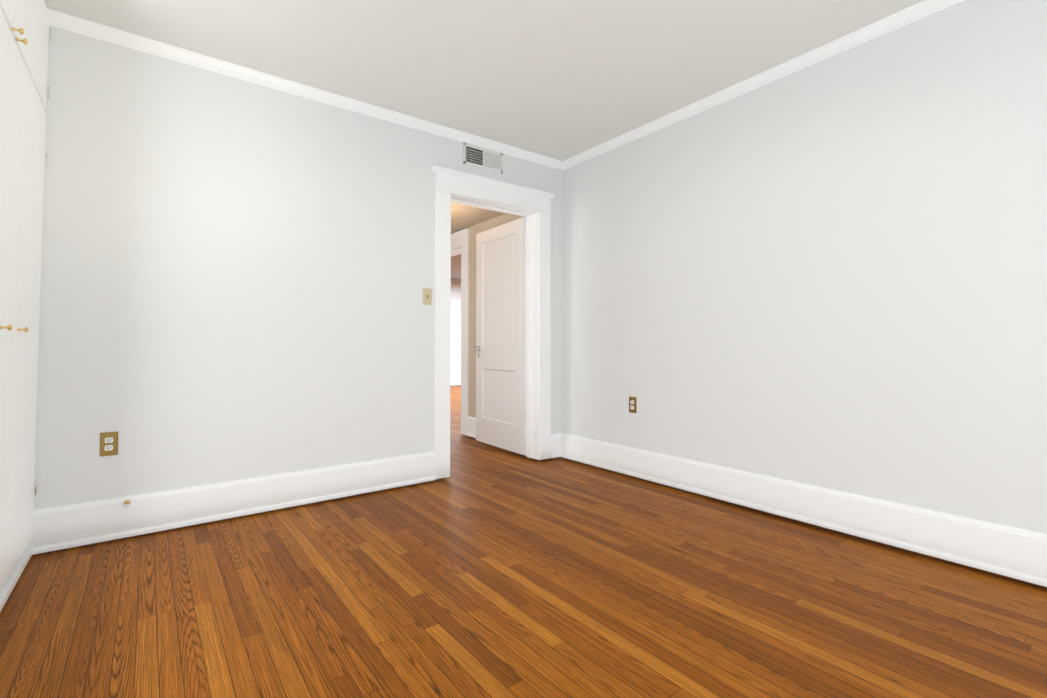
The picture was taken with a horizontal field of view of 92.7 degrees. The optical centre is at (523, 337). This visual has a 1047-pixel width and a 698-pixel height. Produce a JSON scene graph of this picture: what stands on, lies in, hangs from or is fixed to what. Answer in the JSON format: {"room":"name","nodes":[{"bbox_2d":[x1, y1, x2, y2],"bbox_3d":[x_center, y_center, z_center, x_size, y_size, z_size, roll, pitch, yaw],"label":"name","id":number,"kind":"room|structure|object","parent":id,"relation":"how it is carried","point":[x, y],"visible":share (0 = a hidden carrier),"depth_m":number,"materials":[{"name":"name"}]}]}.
{"room":"empty bedroom","nodes":[
{"label":"empty bedroom","id":0,"kind":"room"},
{"bbox_2d":[33,26,562,509],"bbox_3d":[-1.357,-0.264,3.222,4.154,2.607,0.160,1,-1,-37],"label":"wall","id":1,"kind":"structure","parent":0,"point":[237,276],"depth_m":2.86,"materials":[{"name":"white paint"}]},
{"bbox_2d":[100,432,117,455],"bbox_3d":[-2.107,0.541,2.537,0.072,0.118,0.008,1,-1,-37],"label":"electrical outlet","id":2,"kind":"object","parent":1,"relation":"attached to","point":[108,443],"visible":1,"depth_m":2.54,"materials":[{"name":"gold metal"}]},
{"bbox_2d":[26,451,435,554],"bbox_3d":[-1.480,0.924,2.986,2.138,0.214,0.036,1,-1,-37],"label":"baseboard","id":3,"kind":"structure","parent":1,"relation":"attached to","point":[85,523],"depth_m":2.79,"materials":[{"name":"white paint"}]},
{"bbox_2d":[124,500,129,507],"bbox_3d":[-2.015,0.847,2.535,0.026,0.026,0.071,1,-1,-37],"label":"doorstop","id":4,"kind":"object","parent":3,"relation":"attached to","point":[126,503],"visible":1,"depth_m":2.55,"materials":[{"name":"gold metal"}]},
{"bbox_2d":[47,8,562,169],"bbox_3d":[-0.993,-1.532,3.396,3.300,0.066,0.035,1,-1,-37],"label":"crown molding","id":5,"kind":"structure","parent":1,"relation":"attached to","point":[60,20],"depth_m":2.99,"materials":[{"name":"white paint"}]},
{"bbox_2d":[423,288,431,304],"bbox_3d":[-0.692,-0.296,3.612,0.072,0.118,0.019,1,-1,-37],"label":"light switch","id":6,"kind":"object","parent":1,"relation":"attached to","point":[427,296],"visible":1,"depth_m":3.61,"materials":[{"name":"beige plastic"}]},
{"bbox_2d":[463,142,502,173],"bbox_3d":[-0.313,-1.408,3.921,0.370,0.165,0.012,1,-1,-37],"label":"air vent","id":7,"kind":"object","parent":1,"relation":"in","point":[482,158],"visible":1,"depth_m":3.92,"materials":[{"name":"white plastic"}]},
{"bbox_2d":[431,165,554,478],"bbox_3d":[-0.264,-0.103,4.043,1.153,2.277,0.264,1,-1,-37],"label":"door frame","id":8,"kind":"structure","parent":1,"relation":"attached to","point":[448,182],"depth_m":4.12,"materials":[{"name":"white paint"}]},
{"bbox_2d":[472,217,525,454],"bbox_3d":[-0.213,-0.011,4.713,0.179,2.080,0.843,1,-1,-37],"label":"door","id":9,"kind":"structure","parent":8,"relation":"attached to","point":[499,348],"depth_m":4.67,"materials":[{"name":"white paint"}]},
{"bbox_2d":[450,280,460,376],"bbox_3d":[-1.430,-0.115,12.552,6.960,2.580,0.150,1,-1,-37],"label":"wall","id":10,"kind":"structure","parent":0,"point":[455,359],"depth_m":12.27,"materials":[{"name":"white paint"}]},
{"bbox_2d":[450,377,460,385],"bbox_3d":[-1.382,1.072,12.451,6.940,0.203,0.036,1,-1,-37],"label":"baseboard","id":11,"kind":"structure","parent":10,"relation":"attached to","point":[453,380],"depth_m":12.23,"materials":[{"name":"white paint"}]},
{"bbox_2d":[451,203,505,233],"bbox_3d":[-2.973,-1.276,3.712,5.870,0.105,2.540,1,-1,-37],"label":"ceiling","id":12,"kind":"structure","parent":0,"point":[463,217],"depth_m":4.94,"materials":[{"name":"beige paint"}]},
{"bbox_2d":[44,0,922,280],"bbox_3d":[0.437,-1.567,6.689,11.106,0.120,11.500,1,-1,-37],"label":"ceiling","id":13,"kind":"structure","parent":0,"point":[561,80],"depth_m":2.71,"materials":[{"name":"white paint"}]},
{"bbox_2d":[452,213,522,417],"bbox_3d":[-0.564,-0.238,5.498,0.150,2.581,2.520,1,-1,-37],"label":"wall","id":14,"kind":"structure","parent":0,"point":[490,224],"depth_m":5.31,"materials":[{"name":"beige paint"}]},
{"bbox_2d":[451,228,469,434],"bbox_3d":[-0.890,-0.053,5.887,0.201,2.226,1.186,1,-1,-37],"label":"trim","id":15,"kind":"structure","parent":14,"relation":"attached to","point":[459,242],"depth_m":5.44,"materials":[{"name":"white paint"}]},
{"bbox_2d":[466,416,475,437],"bbox_3d":[-0.244,0.943,4.899,0.036,0.200,1.212,1,-1,-37],"label":"baseboard","id":16,"kind":"structure","parent":14,"relation":"attached to","point":[471,426],"depth_m":5.30,"materials":[{"name":"white paint"}]},
{"bbox_2d":[0,385,1046,697],"bbox_3d":[-0.674,1.112,5.961,14.300,0.109,11.850,1,-1,-37],"label":"floor","id":17,"kind":"structure","parent":0,"point":[486,571],"depth_m":1.90,"materials":[{"name":"brown wood"}]},
{"bbox_2d":[561,0,1046,533],"bbox_3d":[1.553,-0.283,2.911,0.180,2.580,4.160,1,-1,-37],"label":"wall","id":18,"kind":"structure","parent":0,"point":[829,272],"depth_m":2.61,"materials":[{"name":"white paint"}]},
{"bbox_2d":[629,397,636,412],"bbox_3d":[0.815,0.503,3.732,0.009,0.118,0.072,1,-1,-37],"label":"electrical outlet","id":19,"kind":"object","parent":18,"relation":"attached to","point":[632,404],"visible":1,"depth_m":3.72,"materials":[{"name":"gold metal"}]},
{"bbox_2d":[563,0,964,169],"bbox_3d":[1.494,-1.541,2.882,0.035,0.065,3.850,1,-1,-37],"label":"crown molding","id":20,"kind":"structure","parent":18,"relation":"attached to","point":[858,37],"depth_m":2.87,"materials":[{"name":"white paint"}]},
{"bbox_2d":[554,433,1046,586],"bbox_3d":[1.474,0.907,2.824,0.060,0.201,3.850,1,-1,-37],"label":"baseboard","id":21,"kind":"structure","parent":18,"relation":"attached to","point":[1012,552],"depth_m":2.57,"materials":[{"name":"white paint"}]},
{"bbox_3d":[-1.473,-0.309,0.624,0.780,2.607,3.850,1,-1,-37],"label":"wall","id":22,"kind":"structure","parent":0,"visible":0},
{"bbox_2d":[0,0,23,34],"bbox_3d":[-1.753,-1.334,1.694,0.050,0.460,0.347,1,-1,-37],"label":"upper cabinet","id":23,"kind":"object","parent":22,"relation":"attached to","point":[7,7],"visible":0.96,"depth_m":1.77,"materials":[{"name":"white paint"}]},
{"bbox_2d":[0,8,24,589],"bbox_3d":[-1.829,-0.081,1.743,0.062,2.027,0.553,1,-1,-37],"label":"closet door","id":24,"kind":"structure","parent":22,"relation":"in","point":[12,68],"depth_m":1.84,"materials":[{"name":"white paint"}]},
{"bbox_2d":[0,547,32,611],"bbox_3d":[-2.011,-0.289,1.933,0.058,2.602,1.110,1,-1,-37],"label":"trim","id":25,"kind":"structure","parent":22,"relation":"attached to","point":[12,578],"depth_m":2.06,"materials":[{"name":"white paint"}]},
{"bbox_2d":[7,66,46,577],"bbox_3d":[-2.159,-0.073,2.180,0.062,2.027,0.534,1,-1,-37],"label":"closet door","id":26,"kind":"structure","parent":22,"relation":"in","point":[23,483],"depth_m":2.14,"materials":[{"name":"white paint"}]},
{"bbox_2d":[11,0,50,108],"bbox_3d":[-2.083,-1.323,2.131,0.050,0.466,0.739,1,-1,-37],"label":"upper cabinet","id":27,"kind":"object","parent":22,"relation":"attached to","point":[32,21],"visible":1,"depth_m":2.15,"materials":[{"name":"white paint"}]}
]}

